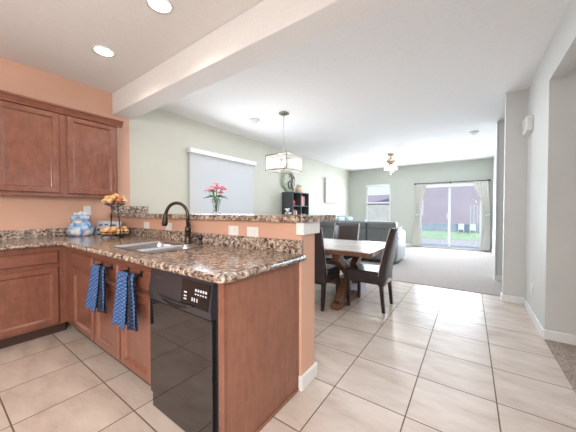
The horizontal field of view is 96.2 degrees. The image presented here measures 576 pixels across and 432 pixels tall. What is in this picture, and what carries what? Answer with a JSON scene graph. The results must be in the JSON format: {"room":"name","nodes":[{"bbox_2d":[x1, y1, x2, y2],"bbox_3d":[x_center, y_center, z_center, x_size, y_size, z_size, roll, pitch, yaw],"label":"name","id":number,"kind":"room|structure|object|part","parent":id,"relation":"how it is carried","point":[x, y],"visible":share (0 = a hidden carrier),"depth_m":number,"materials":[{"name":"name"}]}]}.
{"room":"kitchen","nodes":[
{"label":"kitchen","id":0,"kind":"room"},
{"bbox_2d":[0,57,348,229],"bbox_3d":[-1.190,-0.268,5.118,0.150,2.740,12.200,1,1,35],"label":"wall","id":1,"kind":"structure","parent":0,"point":[153,160],"depth_m":3.83,"materials":[{"name":"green paint"}]},
{"bbox_2d":[0,90,123,198],"bbox_3d":[-2.623,-0.680,2.638,0.358,0.942,1.588,1,1,35],"label":"upper cabinet","id":2,"kind":"object","parent":1,"relation":"attached to","point":[47,149],"visible":0.92,"depth_m":2.68,"materials":[{"name":"brown wood"}]},
{"bbox_3d":[-2.543,-0.655,2.538,0.022,0.840,0.463,1,1,35],"label":"door","id":3,"kind":"part","parent":2,"relation":"part of","materials":[{"name":"brown wood"}]},
{"bbox_3d":[-2.662,-0.215,2.647,0.294,0.012,1.543,1,1,35],"label":"light rail","id":4,"kind":"part","parent":2,"relation":"part of","materials":[{"name":"brown wood"}]},
{"bbox_3d":[-2.623,-1.116,2.630,0.358,0.070,1.588,1,1,35],"label":"crown moulding","id":5,"kind":"part","parent":2,"relation":"part of","materials":[{"name":"brown wood"}]},
{"bbox_3d":[-2.241,-0.663,2.967,0.022,0.840,0.465,1,1,35],"label":"door","id":6,"kind":"part","parent":2,"relation":"part of","materials":[{"name":"brown wood"}]},
{"bbox_2d":[83,206,90,214],"bbox_3d":[-2.467,-0.066,3.174,0.009,0.116,0.075,1,1,35],"label":"outlet","id":7,"kind":"object","parent":1,"relation":"attached to","point":[86,209],"visible":0.8,"depth_m":3.17,"materials":[{"name":"white plastic"}]},
{"bbox_2d":[186,147,256,213],"bbox_3d":[-1.176,-0.377,4.910,0.110,1.525,1.600,1,1,35],"label":"roller shade","id":8,"kind":"object","parent":1,"relation":"attached to","point":[236,175],"visible":0.72,"depth_m":4.80,"materials":[{"name":"white fabric"}]},
{"bbox_2d":[324,178,336,202],"bbox_3d":[1.427,-0.831,8.623,0.074,0.800,0.840,1,1,35],"label":"picture","id":9,"kind":"object","parent":1,"relation":"attached to","point":[330,185],"visible":1,"depth_m":8.52},
{"bbox_3d":[1.425,-0.831,8.624,0.070,0.800,0.840,1,1,35],"label":"stretcher frame","id":10,"kind":"part","parent":9,"relation":"part of","materials":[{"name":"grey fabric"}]},
{"bbox_2d":[113,217,314,375],"bbox_3d":[-1.058,0.586,2.646,2.935,1.126,0.185,1,1,35],"label":"wall","id":11,"kind":"structure","parent":0,"point":[266,229],"depth_m":1.84,"materials":[{"name":"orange paint"}]},
{"bbox_2d":[144,222,148,228],"bbox_3d":[-1.581,0.103,2.887,0.115,0.076,0.009,1,1,35],"label":"outlet","id":12,"kind":"object","parent":11,"relation":"attached to","point":[146,224],"visible":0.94,"depth_m":2.88,"materials":[{"name":"white plastic"}]},
{"bbox_2d":[0,227,302,254],"bbox_3d":[-1.655,0.206,1.777,2.952,0.091,1.910,1,1,35],"label":"backsplash","id":13,"kind":"structure","parent":11,"relation":"attached to","point":[258,243],"depth_m":2.25,"materials":[{"name":"stone"}]},
{"bbox_2d":[165,223,171,229],"bbox_3d":[-1.215,0.108,2.629,0.115,0.076,0.009,1,1,35],"label":"outlet","id":14,"kind":"object","parent":11,"relation":"attached to","point":[169,226],"visible":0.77,"depth_m":2.62,"materials":[{"name":"white plastic"}]},
{"bbox_2d":[109,206,335,221],"bbox_3d":[-0.970,-0.049,2.711,2.988,0.140,0.497,1,1,35],"label":"bar","id":15,"kind":"object","parent":11,"relation":"on","point":[124,211],"visible":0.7,"depth_m":2.19,"materials":[{"name":"stone"}]},
{"bbox_3d":[-0.740,-0.098,2.662,0.110,0.155,0.110,1,1,35],"label":"flower vase","id":16,"kind":"object","parent":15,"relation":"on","visible":0},
{"bbox_2d":[204,181,227,210],"bbox_3d":[-0.740,-0.207,2.662,0.244,0.314,0.242,1,1,35],"label":"bouquet","id":17,"kind":"object","parent":16,"relation":"in","point":[211,189],"visible":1,"depth_m":2.64,"materials":[{"name":"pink plant"}]},
{"bbox_2d":[228,226,238,235],"bbox_3d":[-0.442,0.118,2.083,0.115,0.076,0.009,1,1,35],"label":"outlet","id":18,"kind":"object","parent":11,"relation":"attached to","point":[232,230],"visible":0.99,"depth_m":2.08,"materials":[{"name":"white plastic"}]},
{"bbox_2d":[247,227,257,236],"bbox_3d":[-0.270,0.120,1.962,0.115,0.076,0.009,1,1,35],"label":"outlet","id":19,"kind":"object","parent":11,"relation":"attached to","point":[251,231],"visible":0.97,"depth_m":1.96,"materials":[{"name":"white plastic"}]},
{"bbox_2d":[298,361,317,390],"bbox_3d":[-1.050,1.102,2.650,2.953,0.095,0.217,1,1,35],"label":"baseboard","id":20,"kind":"structure","parent":11,"relation":"attached to","point":[305,379],"depth_m":1.78,"materials":[{"name":"white paint"}]},
{"bbox_2d":[296,221,319,234],"bbox_3d":[0.141,0.081,1.790,0.060,0.085,0.229,1,1,35],"label":"trim","id":21,"kind":"structure","parent":11,"relation":"attached to","point":[302,228],"depth_m":1.72,"materials":[{"name":"white paint"}]},
{"bbox_2d":[0,0,569,170],"bbox_3d":[1.329,-1.728,3.283,7.250,0.250,12.550,1,1,35],"label":"ceiling","id":22,"kind":"structure","parent":0,"point":[411,80],"depth_m":2.79,"materials":[{"name":"white paint"}]},
{"bbox_2d":[91,45,115,57],"bbox_3d":[-1.773,-1.584,2.487,0.192,0.008,0.192,1,1,35],"label":"recessed light","id":23,"kind":"object","parent":22,"relation":"in","point":[104,51],"visible":1,"depth_m":2.48,"materials":[{"name":"white plastic"}]},
{"bbox_2d":[145,0,173,14],"bbox_3d":[-0.954,-1.573,1.922,0.192,0.008,0.192,1,1,35],"label":"recessed light","id":24,"kind":"object","parent":22,"relation":"in","point":[165,7],"visible":1,"depth_m":1.94,"materials":[{"name":"white plastic"}]},
{"bbox_2d":[249,118,259,123],"bbox_3d":[-0.567,-1.603,4.371,0.180,0.042,0.180,1,1,35],"label":"smoke detector","id":25,"kind":"object","parent":22,"relation":"attached to","point":[252,120],"visible":1,"depth_m":4.33,"materials":[{"name":"white plastic"}]},
{"bbox_2d":[112,0,404,119],"bbox_3d":[-0.425,-1.445,2.206,4.430,0.275,0.240,1,1,35],"label":"ceiling beam","id":26,"kind":"structure","parent":22,"relation":"attached to","point":[269,29],"depth_m":2.09,"materials":[{"name":"white paint"}]},
{"bbox_2d":[265,111,301,173],"bbox_3d":[-0.065,-1.160,4.050,0.412,0.916,0.412,1,1,35],"label":"chandelier","id":27,"kind":"object","parent":22,"relation":"hanging from","point":[282,113],"visible":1,"depth_m":4.04,"materials":[{"name":"silver metal"}]},
{"bbox_3d":[-0.065,-1.163,4.050,0.013,0.850,0.013,-1,1,-32],"label":"stem","id":28,"kind":"part","parent":27,"relation":"part of","materials":[{"name":"silver metal"}]},
{"bbox_3d":[-0.065,-0.823,4.057,0.412,0.242,0.412,1,1,35],"label":"frame","id":29,"kind":"part","parent":27,"relation":"part of","materials":[{"name":"silver metal"}]},
{"bbox_2d":[367,153,418,174],"bbox_3d":[2.813,-1.392,6.987,1.311,0.564,1.318,1,1,35],"label":"ceiling fan","id":30,"kind":"object","parent":22,"relation":"hanging from","point":[391,160],"visible":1,"depth_m":6.92,"materials":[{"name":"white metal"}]},
{"bbox_3d":[2.344,-1.463,6.916,0.480,0.034,0.128,0,1,-9],"label":"blade","id":31,"kind":"part","parent":30,"relation":"part of","materials":[{"name":"white paint"}]},
{"bbox_3d":[2.779,-1.489,6.983,0.220,0.170,0.220,1,1,35],"label":"motor","id":32,"kind":"part","parent":30,"relation":"part of","materials":[{"name":"gold metal"}]},
{"bbox_2d":[469,131,478,134],"bbox_3d":[3.624,-1.616,5.038,0.150,0.042,0.150,1,1,35],"label":"smoke detector","id":33,"kind":"object","parent":22,"relation":"attached to","point":[472,132],"visible":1,"depth_m":5.00,"materials":[{"name":"white plastic"}]},
{"bbox_2d":[0,273,575,431],"bbox_3d":[-0.876,1.241,1.792,4.630,0.150,7.480,1,1,35],"label":"floor","id":34,"kind":"structure","parent":0,"point":[438,359],"depth_m":1.86,"materials":[{"name":"beige tile"}]},
{"bbox_2d":[0,245,67,348],"bbox_3d":[-2.781,0.722,2.202,0.593,0.872,1.270,1,1,35],"label":"base cabinet","id":35,"kind":"object","parent":34,"relation":"on","point":[33,281],"visible":0.97,"depth_m":2.36,"materials":[{"name":"brown wood"}]},
{"bbox_3d":[-2.375,0.397,2.275,0.022,0.118,0.547,1,1,35],"label":"drawer","id":36,"kind":"part","parent":35,"relation":"part of","materials":[{"name":"brown wood"}]},
{"bbox_3d":[-2.375,0.763,2.282,0.022,0.550,0.547,1,1,35],"label":"door","id":37,"kind":"part","parent":35,"relation":"part of","materials":[{"name":"brown wood"}]},
{"bbox_2d":[0,227,305,282],"bbox_3d":[-1.646,0.228,1.772,2.973,0.133,1.910,1,1,35],"label":"countertop","id":38,"kind":"structure","parent":35,"relation":"on","point":[222,258],"depth_m":1.83,"materials":[{"name":"stone"}]},
{"bbox_2d":[67,211,93,235],"bbox_3d":[-2.404,0.086,2.995,0.243,0.284,0.244,1,1,35],"label":"cookie jar","id":39,"kind":"object","parent":38,"relation":"on","point":[80,225],"visible":0.99,"depth_m":2.92,"materials":[{"name":"blue ceramic"}]},
{"bbox_3d":[-2.404,0.011,2.994,0.182,0.064,0.182,1,1,35],"label":"lid","id":40,"kind":"part","parent":39,"relation":"part of","materials":[{"name":"blue ceramic"}]},
{"bbox_2d":[74,211,86,214],"bbox_3d":[-2.404,-0.032,2.993,0.117,0.048,0.128,1,1,35],"label":"lid","id":41,"kind":"object","parent":39,"relation":"on","point":[80,212],"depth_m":2.97,"materials":[{"name":"white ceramic"}]},
{"bbox_2d":[95,221,121,234],"bbox_3d":[-2.195,0.145,3.131,0.430,0.161,0.082,0,1,23],"label":"sign","id":42,"kind":"object","parent":38,"relation":"on","point":[101,224],"visible":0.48,"depth_m":3.17,"materials":[{"name":"white metal"}]},
{"bbox_2d":[99,201,130,237],"bbox_3d":[-1.886,0.035,2.818,0.309,0.394,0.298,1,1,35],"label":"fruit stand","id":43,"kind":"object","parent":38,"relation":"on","point":[118,205],"visible":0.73,"depth_m":2.75,"materials":[{"name":"black metal"}]},
{"bbox_2d":[108,228,114,234],"bbox_3d":[-1.857,0.162,2.712,0.062,0.072,0.062,0,1,1],"label":"fruit","id":44,"kind":"object","parent":43,"relation":"in","point":[110,231],"visible":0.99,"depth_m":2.69,"materials":[{"name":"orange food"}]},
{"bbox_2d":[103,201,125,205],"bbox_3d":[-1.886,-0.133,2.815,0.228,0.057,0.228,1,1,35],"label":"bowl","id":45,"kind":"object","parent":43,"relation":"on","point":[103,201],"depth_m":2.79,"materials":[{"name":"black metal"}]},
{"bbox_2d":[99,230,130,236],"bbox_3d":[-1.886,0.190,2.821,0.298,0.057,0.298,1,1,35],"label":"bowl","id":46,"kind":"object","parent":43,"relation":"on","point":[120,231],"depth_m":2.74,"materials":[{"name":"black metal"}]},
{"bbox_2d":[113,241,202,253],"bbox_3d":[-1.054,0.339,2.087,0.662,0.194,0.437,1,1,35],"label":"sink","id":47,"kind":"object","parent":38,"relation":"in","point":[156,246],"visible":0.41,"depth_m":2.17,"materials":[{"name":"metal"}]},
{"bbox_3d":[-1.160,0.338,2.162,0.402,0.194,0.437,1,1,35],"label":"bowl","id":48,"kind":"part","parent":47,"relation":"part of","materials":[{"name":"metal"}]},
{"bbox_3d":[-0.890,0.321,1.971,0.262,0.154,0.437,1,1,35],"label":"bowl","id":49,"kind":"part","parent":47,"relation":"part of","materials":[{"name":"metal"}]},
{"bbox_2d":[162,201,191,242],"bbox_3d":[-0.992,0.055,2.328,0.315,0.372,0.075,0,1,15],"label":"faucet","id":50,"kind":"object","parent":38,"relation":"on","point":[165,215],"visible":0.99,"depth_m":2.30,"materials":[{"name":"brown metal"}]},
{"bbox_3d":[-0.868,0.106,2.272,0.049,0.129,0.028,1,2,45],"label":"lever","id":51,"kind":"part","parent":50,"relation":"part of","materials":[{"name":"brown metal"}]},
{"bbox_2d":[190,235,202,244],"bbox_3d":[-0.782,0.202,2.223,0.104,0.082,0.047,0,1,1],"label":"soap dispenser","id":52,"kind":"object","parent":38,"relation":"on","point":[200,237],"visible":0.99,"depth_m":2.21,"materials":[{"name":"brown metal"}]},
{"bbox_2d":[66,247,105,351],"bbox_3d":[-1.728,0.715,2.572,0.743,0.872,0.593,1,1,35],"label":"base cabinet","id":53,"kind":"object","parent":34,"relation":"on","point":[79,262],"visible":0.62,"depth_m":2.33,"materials":[{"name":"brown wood"}]},
{"bbox_3d":[-1.808,0.398,2.272,0.485,0.118,0.022,1,1,35],"label":"drawer","id":54,"kind":"part","parent":53,"relation":"part of","materials":[{"name":"brown wood"}]},
{"bbox_3d":[-1.808,0.763,2.279,0.485,0.550,0.022,1,1,35],"label":"door","id":55,"kind":"part","parent":53,"relation":"part of","materials":[{"name":"brown wood"}]},
{"bbox_2d":[94,254,150,385],"bbox_3d":[-1.045,0.724,2.090,0.930,0.872,0.593,1,1,35],"label":"base cabinet","id":56,"kind":"object","parent":34,"relation":"on","point":[130,348],"visible":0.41,"depth_m":1.79,"materials":[{"name":"brown wood"}]},
{"bbox_2d":[96,261,112,269],"bbox_3d":[-1.370,0.373,1.925,0.206,0.040,0.045,1,1,35],"label":"towel bar","id":57,"kind":"object","parent":56,"relation":"attached to","point":[111,267],"visible":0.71,"depth_m":1.89,"materials":[{"name":"black metal"}]},
{"bbox_2d":[85,264,106,312],"bbox_3d":[-1.453,0.537,1.938,0.382,0.355,0.046,1,1,32],"label":"dish towel","id":58,"kind":"object","parent":57,"relation":"hanging from","point":[96,293],"visible":1,"depth_m":1.89,"materials":[{"name":"blue fabric"}]},
{"bbox_3d":[-1.396,0.403,1.982,0.430,0.118,0.022,1,1,35],"label":"drawer","id":59,"kind":"part","parent":56,"relation":"part of","materials":[{"name":"brown wood"}]},
{"bbox_3d":[-1.396,0.769,1.988,0.430,0.550,0.022,1,1,35],"label":"door","id":60,"kind":"part","parent":56,"relation":"part of","materials":[{"name":"brown wood"}]},
{"bbox_2d":[122,267,142,277],"bbox_3d":[-1.010,0.368,1.672,0.206,0.040,0.045,1,1,35],"label":"towel bar","id":61,"kind":"object","parent":56,"relation":"attached to","point":[128,268],"visible":0.66,"depth_m":1.64,"materials":[{"name":"black metal"}]},
{"bbox_2d":[112,270,137,330],"bbox_3d":[-1.062,0.539,1.662,0.340,0.368,0.045,1,1,32],"label":"dish towel","id":62,"kind":"object","parent":61,"relation":"hanging from","point":[124,310],"visible":1,"depth_m":1.63,"materials":[{"name":"blue fabric"}]},
{"bbox_3d":[-1.007,0.408,1.707,0.425,0.118,0.022,1,1,35],"label":"drawer","id":63,"kind":"part","parent":56,"relation":"part of","materials":[{"name":"brown wood"}]},
{"bbox_3d":[-1.007,0.774,1.714,0.425,0.550,0.022,1,1,35],"label":"door","id":64,"kind":"part","parent":56,"relation":"part of","materials":[{"name":"brown wood"}]},
{"bbox_2d":[149,268,218,431],"bbox_3d":[-0.430,0.731,1.620,0.610,0.860,0.587,1,1,35],"label":"dishwasher","id":65,"kind":"object","parent":34,"relation":"on","point":[183,309],"visible":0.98,"depth_m":1.36,"materials":[{"name":"black plastic"}]},
{"bbox_3d":[-0.617,0.458,1.394,0.321,0.016,0.010,1,1,35],"label":"handle","id":66,"kind":"part","parent":65,"relation":"part of","materials":[{"name":"black plastic"}]},
{"bbox_3d":[-0.586,1.119,1.433,0.580,0.092,0.026,1,1,35],"label":"kick plate","id":67,"kind":"part","parent":65,"relation":"part of","materials":[{"name":"black plastic"}]},
{"bbox_3d":[-0.595,0.407,1.407,0.580,0.180,0.036,1,1,35],"label":"control panel","id":68,"kind":"part","parent":65,"relation":"part of","materials":[{"name":"black plastic"}]},
{"bbox_2d":[215,283,218,431],"bbox_3d":[-0.415,0.685,1.637,0.606,0.768,0.540,1,1,35],"label":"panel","id":69,"kind":"object","parent":65,"relation":"in","point":[216,284],"depth_m":1.26,"materials":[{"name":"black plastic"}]},
{"bbox_2d":[218,262,298,431],"bbox_3d":[-0.125,0.736,1.478,0.047,0.872,0.648,1,1,35],"label":"end panel","id":70,"kind":"object","parent":34,"relation":"on","point":[258,315],"visible":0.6,"depth_m":1.40,"materials":[{"name":"brown wood"}]},
{"bbox_2d":[315,228,339,311],"bbox_3d":[0.359,0.635,3.341,0.439,1.002,0.588,1,1,35],"label":"dining chair","id":71,"kind":"object","parent":34,"relation":"on","point":[324,273],"visible":0.42,"depth_m":3.10,"materials":[{"name":"brown leather"}]},
{"bbox_3d":[0.243,0.482,3.173,0.436,0.685,0.185,1,1,35],"label":"backrest","id":72,"kind":"part","parent":71,"relation":"part of","materials":[{"name":"brown leather"}]},
{"bbox_3d":[0.424,0.975,3.114,0.044,0.330,0.068,1,1,35],"label":"leg","id":73,"kind":"part","parent":71,"relation":"part of","materials":[{"name":"brown wood"}]},
{"bbox_3d":[0.403,0.735,3.405,0.430,0.150,0.435,1,1,35],"label":"seat","id":74,"kind":"part","parent":71,"relation":"part of","materials":[{"name":"brown leather"}]},
{"bbox_3d":[0.662,0.969,3.450,0.044,0.330,0.044,1,1,35],"label":"leg","id":75,"kind":"part","parent":71,"relation":"part of","materials":[{"name":"brown wood"}]},
{"bbox_2d":[326,222,359,264],"bbox_3d":[0.853,0.619,4.170,0.439,1.002,0.588,1,1,35],"label":"dining chair","id":76,"kind":"object","parent":34,"relation":"on","point":[349,231],"visible":0.31,"depth_m":4.29,"materials":[{"name":"brown leather"}]},
{"bbox_3d":[0.808,0.721,4.110,0.430,0.150,0.435,1,1,35],"label":"seat","id":77,"kind":"part","parent":76,"relation":"part of","materials":[{"name":"brown leather"}]},
{"bbox_3d":[0.969,0.459,4.332,0.436,0.685,0.185,1,1,35],"label":"backrest","id":78,"kind":"part","parent":76,"relation":"part of","materials":[{"name":"brown leather"}]},
{"bbox_2d":[340,274,364,294],"bbox_3d":[0.949,1.009,3.829,0.340,0.235,0.280,1,1,35],"label":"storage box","id":79,"kind":"object","parent":34,"relation":"on","point":[353,285],"visible":0.11,"depth_m":3.70,"materials":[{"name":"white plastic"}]},
{"bbox_2d":[323,238,385,310],"bbox_3d":[0.303,0.753,3.889,2.230,0.745,1.160,1,1,35],"label":"dining table","id":80,"kind":"object","parent":34,"relation":"on","point":[339,248],"visible":0.29,"depth_m":3.24,"materials":[{"name":"brown wood"}]},
{"bbox_2d":[346,227,401,313],"bbox_3d":[1.092,0.636,3.281,0.588,1.002,0.439,1,1,35],"label":"dining chair","id":81,"kind":"object","parent":34,"relation":"on","point":[381,275],"visible":1,"depth_m":3.13,"materials":[{"name":"brown leather"}]},
{"bbox_3d":[0.772,0.972,3.283,0.044,0.330,0.044,1,1,35],"label":"leg","id":82,"kind":"part","parent":81,"relation":"part of","materials":[{"name":"brown wood"}]},
{"bbox_3d":[0.989,0.966,3.590,0.044,0.330,0.044,1,1,35],"label":"leg","id":83,"kind":"part","parent":81,"relation":"part of","materials":[{"name":"brown wood"}]},
{"bbox_3d":[1.030,0.736,3.327,0.435,0.150,0.430,1,1,35],"label":"seat","id":84,"kind":"part","parent":81,"relation":"part of","materials":[{"name":"brown leather"}]},
{"bbox_3d":[1.109,0.977,3.045,0.068,0.330,0.044,1,1,35],"label":"leg","id":85,"kind":"part","parent":81,"relation":"part of","materials":[{"name":"brown wood"}]},
{"bbox_3d":[1.257,0.482,3.162,0.185,0.685,0.436,1,1,35],"label":"backrest","id":86,"kind":"part","parent":81,"relation":"part of","materials":[{"name":"brown leather"}]},
{"bbox_3d":[1.326,0.971,3.353,0.068,0.330,0.044,1,1,35],"label":"leg","id":87,"kind":"part","parent":81,"relation":"part of","materials":[{"name":"brown wood"}]},
{"bbox_2d":[349,158,492,251],"bbox_3d":[5.005,-0.330,8.305,6.600,2.740,0.150,1,1,35],"label":"wall","id":88,"kind":"structure","parent":0,"point":[402,180],"depth_m":8.83,"materials":[{"name":"green paint"}]},
{"bbox_2d":[366,184,390,220],"bbox_3d":[3.293,-0.442,9.449,0.940,1.420,0.150,1,1,35],"label":"window","id":89,"kind":"structure","parent":88,"relation":"in","point":[377,185],"depth_m":9.47,"materials":[{"name":"white paint"}]},
{"bbox_2d":[420,182,481,250],"bbox_3d":[5.096,0.008,8.180,1.660,2.050,0.160,1,1,35],"label":"door","id":90,"kind":"structure","parent":88,"relation":"in","point":[449,186],"depth_m":8.18,"materials":[{"name":"white paint"}]},
{"bbox_2d":[414,179,490,184],"bbox_3d":[5.057,-1.055,8.083,2.023,0.060,0.130,1,1,35],"label":"curtain rod","id":91,"kind":"object","parent":88,"relation":"attached to","point":[487,179],"visible":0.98,"depth_m":7.94,"materials":[{"name":"brown metal"}]},
{"bbox_2d":[412,184,425,246],"bbox_3d":[4.332,-0.018,8.571,0.156,2.066,0.391,-1,1,-41],"label":"curtain","id":92,"kind":"object","parent":91,"relation":"hanging from","point":[420,188],"visible":1,"depth_m":8.58,"materials":[{"name":"beige fabric"}]},
{"bbox_3d":[5.043,-1.055,8.050,1.920,0.022,0.022,1,1,35],"label":"rod","id":93,"kind":"part","parent":91,"relation":"part of","materials":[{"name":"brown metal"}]},
{"bbox_2d":[473,181,490,251],"bbox_3d":[5.713,0.001,7.616,0.434,2.066,0.169,1,1,35],"label":"curtain","id":94,"kind":"object","parent":91,"relation":"hanging from","point":[481,187],"visible":1,"depth_m":7.54,"materials":[{"name":"beige fabric"}]},
{"bbox_2d":[325,246,575,392],"bbox_3d":[1.411,1.208,3.281,6.650,0.158,12.550,1,1,35],"label":"floor","id":95,"kind":"structure","parent":0,"point":[457,269],"depth_m":5.01,"materials":[{"name":"beige carpet"}]},
{"bbox_2d":[320,220,404,264],"bbox_3d":[1.823,0.585,6.586,2.000,0.962,0.975,1,1,35],"label":"sofa","id":96,"kind":"object","parent":95,"relation":"on","point":[378,231],"visible":0.4,"depth_m":5.96,"materials":[{"name":"grey fabric"}]},
{"bbox_3d":[2.591,0.688,6.116,0.200,0.690,0.860,1,1,35],"label":"arm","id":97,"kind":"part","parent":96,"relation":"part of","materials":[{"name":"grey leather"}]},
{"bbox_3d":[0.099,0.583,6.410,0.445,0.972,1.510,1,1,35],"label":"sideboard","id":98,"kind":"object","parent":95,"relation":"on","visible":0},
{"bbox_2d":[282,192,308,214],"bbox_3d":[0.203,-0.253,6.642,0.330,0.690,0.755,1,1,35],"label":"cube shelf","id":99,"kind":"object","parent":98,"relation":"on","point":[288,198],"visible":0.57,"depth_m":6.55,"materials":[{"name":"grey laminate"}]},
{"bbox_2d":[282,169,296,191],"bbox_3d":[0.054,-0.857,6.661,0.059,0.717,0.688,1,1,35],"label":"sculpture","id":100,"kind":"object","parent":99,"relation":"on","point":[294,187],"visible":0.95,"depth_m":6.63,"materials":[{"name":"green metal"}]},
{"bbox_2d":[296,184,301,191],"bbox_3d":[0.280,-0.719,6.716,0.170,0.240,0.170,1,1,35],"label":"figurine","id":101,"kind":"object","parent":99,"relation":"on","point":[298,189],"visible":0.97,"depth_m":6.66,"materials":[{"name":"beige ceramic"}]},
{"bbox_2d":[492,0,575,334],"bbox_3d":[3.229,-0.208,2.002,2.235,2.740,12.200,1,1,35],"label":"wall","id":102,"kind":"structure","parent":0,"point":[539,201],"depth_m":2.49,"materials":[{"name":"beige paint"}]},
{"bbox_2d":[493,154,495,255],"bbox_3d":[5.533,-0.293,6.935,0.018,2.720,0.140,1,1,35],"label":"trim","id":103,"kind":"structure","parent":102,"relation":"attached to","point":[494,154],"depth_m":6.88,"materials":[{"name":"white paint"}]},
{"bbox_2d":[494,122,497,279],"bbox_3d":[3.616,-0.246,4.494,0.020,2.720,0.150,1,1,35],"label":"trim","id":104,"kind":"structure","parent":102,"relation":"attached to","point":[496,160],"depth_m":4.44,"materials":[{"name":"white paint"}]},
{"bbox_2d":[523,115,532,135],"bbox_3d":[2.870,-1.080,3.095,0.062,0.170,0.260,1,1,35],"label":"door chime","id":105,"kind":"object","parent":102,"relation":"attached to","point":[528,122],"visible":1,"depth_m":3.00,"materials":[{"name":"white plastic"}]},
{"bbox_2d":[491,249,575,344],"bbox_3d":[4.889,1.067,4.481,2.151,0.095,6.276,1,1,35],"label":"baseboard","id":106,"kind":"structure","parent":102,"relation":"attached to","point":[545,334],"depth_m":2.54,"materials":[{"name":"white paint"}]},
{"label":"outside","id":107,"kind":"structure","parent":0,"visible":0},
{"bbox_3d":[13.929,0.934,23.238,56.000,0.240,66.000,1,1,35],"label":"ground","id":108,"kind":"structure","parent":107,"visible":0},
{"bbox_2d":[368,195,388,204],"bbox_3d":[9.300,-1.051,34.422,14.500,3.300,8.200,1,1,35],"label":"house","id":109,"kind":"structure","parent":108,"relation":"on","point":[371,198],"depth_m":30.75,"materials":[{"name":"tile"}]},
{"bbox_2d":[422,223,478,232],"bbox_3d":[13.344,0.778,13.642,11.900,0.520,0.250,1,1,35],"label":"wall","id":110,"kind":"structure","parent":108,"relation":"on","point":[425,226],"depth_m":16.10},
{"bbox_2d":[422,186,479,223],"bbox_3d":[18.467,-2.836,20.576,16.600,7.400,8.200,1,1,35],"label":"house","id":111,"kind":"structure","parent":108,"relation":"on","point":[435,200],"depth_m":20.27,"materials":[{"name":"paint"}]},
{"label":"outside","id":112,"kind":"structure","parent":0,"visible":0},
{"bbox_2d":[422,244,478,248],"bbox_3d":[5.135,1.192,9.038,22.000,0.270,1.150,1,1,35],"label":"patio slab","id":113,"kind":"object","parent":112,"point":[422,244],"depth_m":8.96,"materials":[{"name":"concrete"}]},
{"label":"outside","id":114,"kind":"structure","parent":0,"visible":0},
{"bbox_2d":[422,238,478,246],"bbox_3d":[6.331,1.189,10.734,22.000,0.210,3.000,1,1,35],"label":"gravel ground","id":115,"kind":"structure","parent":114,"point":[470,243],"depth_m":10.60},
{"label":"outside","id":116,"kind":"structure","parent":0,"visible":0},
{"bbox_2d":[422,231,478,240],"bbox_3d":[6.507,1.096,15.320,43.000,0.220,4.700,1,1,35],"label":"ground","id":117,"kind":"structure","parent":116,"point":[425,234],"depth_m":13.52,"materials":[{"name":"green plant"}]},
{"bbox_2d":[368,205,388,220],"bbox_3d":[2.505,0.050,20.296,12.700,1.720,0.250,1,1,35],"label":"fence","id":118,"kind":"object","parent":117,"relation":"on","point":[375,212],"visible":0.02,"depth_m":17.57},
{"bbox_2d":[458,224,463,231],"bbox_3d":[9.814,0.722,14.658,0.295,0.555,0.341,1,1,35],"label":"patio chair","id":119,"kind":"object","parent":117,"relation":"on","point":[460,226],"visible":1,"depth_m":14.74,"materials":[{"name":"white paint"}]},
{"bbox_3d":[9.893,0.596,14.767,0.276,0.306,0.068,1,1,35],"label":"backrest","id":120,"kind":"part","parent":119,"relation":"part of","materials":[{"name":"white paint"}]},
{"bbox_2d":[469,224,475,234],"bbox_3d":[10.083,0.733,14.102,0.295,0.555,0.341,1,1,35],"label":"patio chair","id":121,"kind":"object","parent":117,"relation":"on","point":[472,226],"visible":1,"depth_m":14.19,"materials":[{"name":"white paint"}]},
{"bbox_3d":[10.161,0.607,14.211,0.276,0.306,0.068,1,1,35],"label":"backrest","id":122,"kind":"part","parent":121,"relation":"part of","materials":[{"name":"white paint"}]},
{"bbox_2d":[470,205,479,232],"bbox_3d":[10.976,0.188,14.707,0.990,1.620,0.060,1,1,35],"label":"trellis","id":123,"kind":"object","parent":117,"relation":"on","point":[477,207],"visible":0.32,"depth_m":14.82,"materials":[{"name":"white paint"}]}
]}

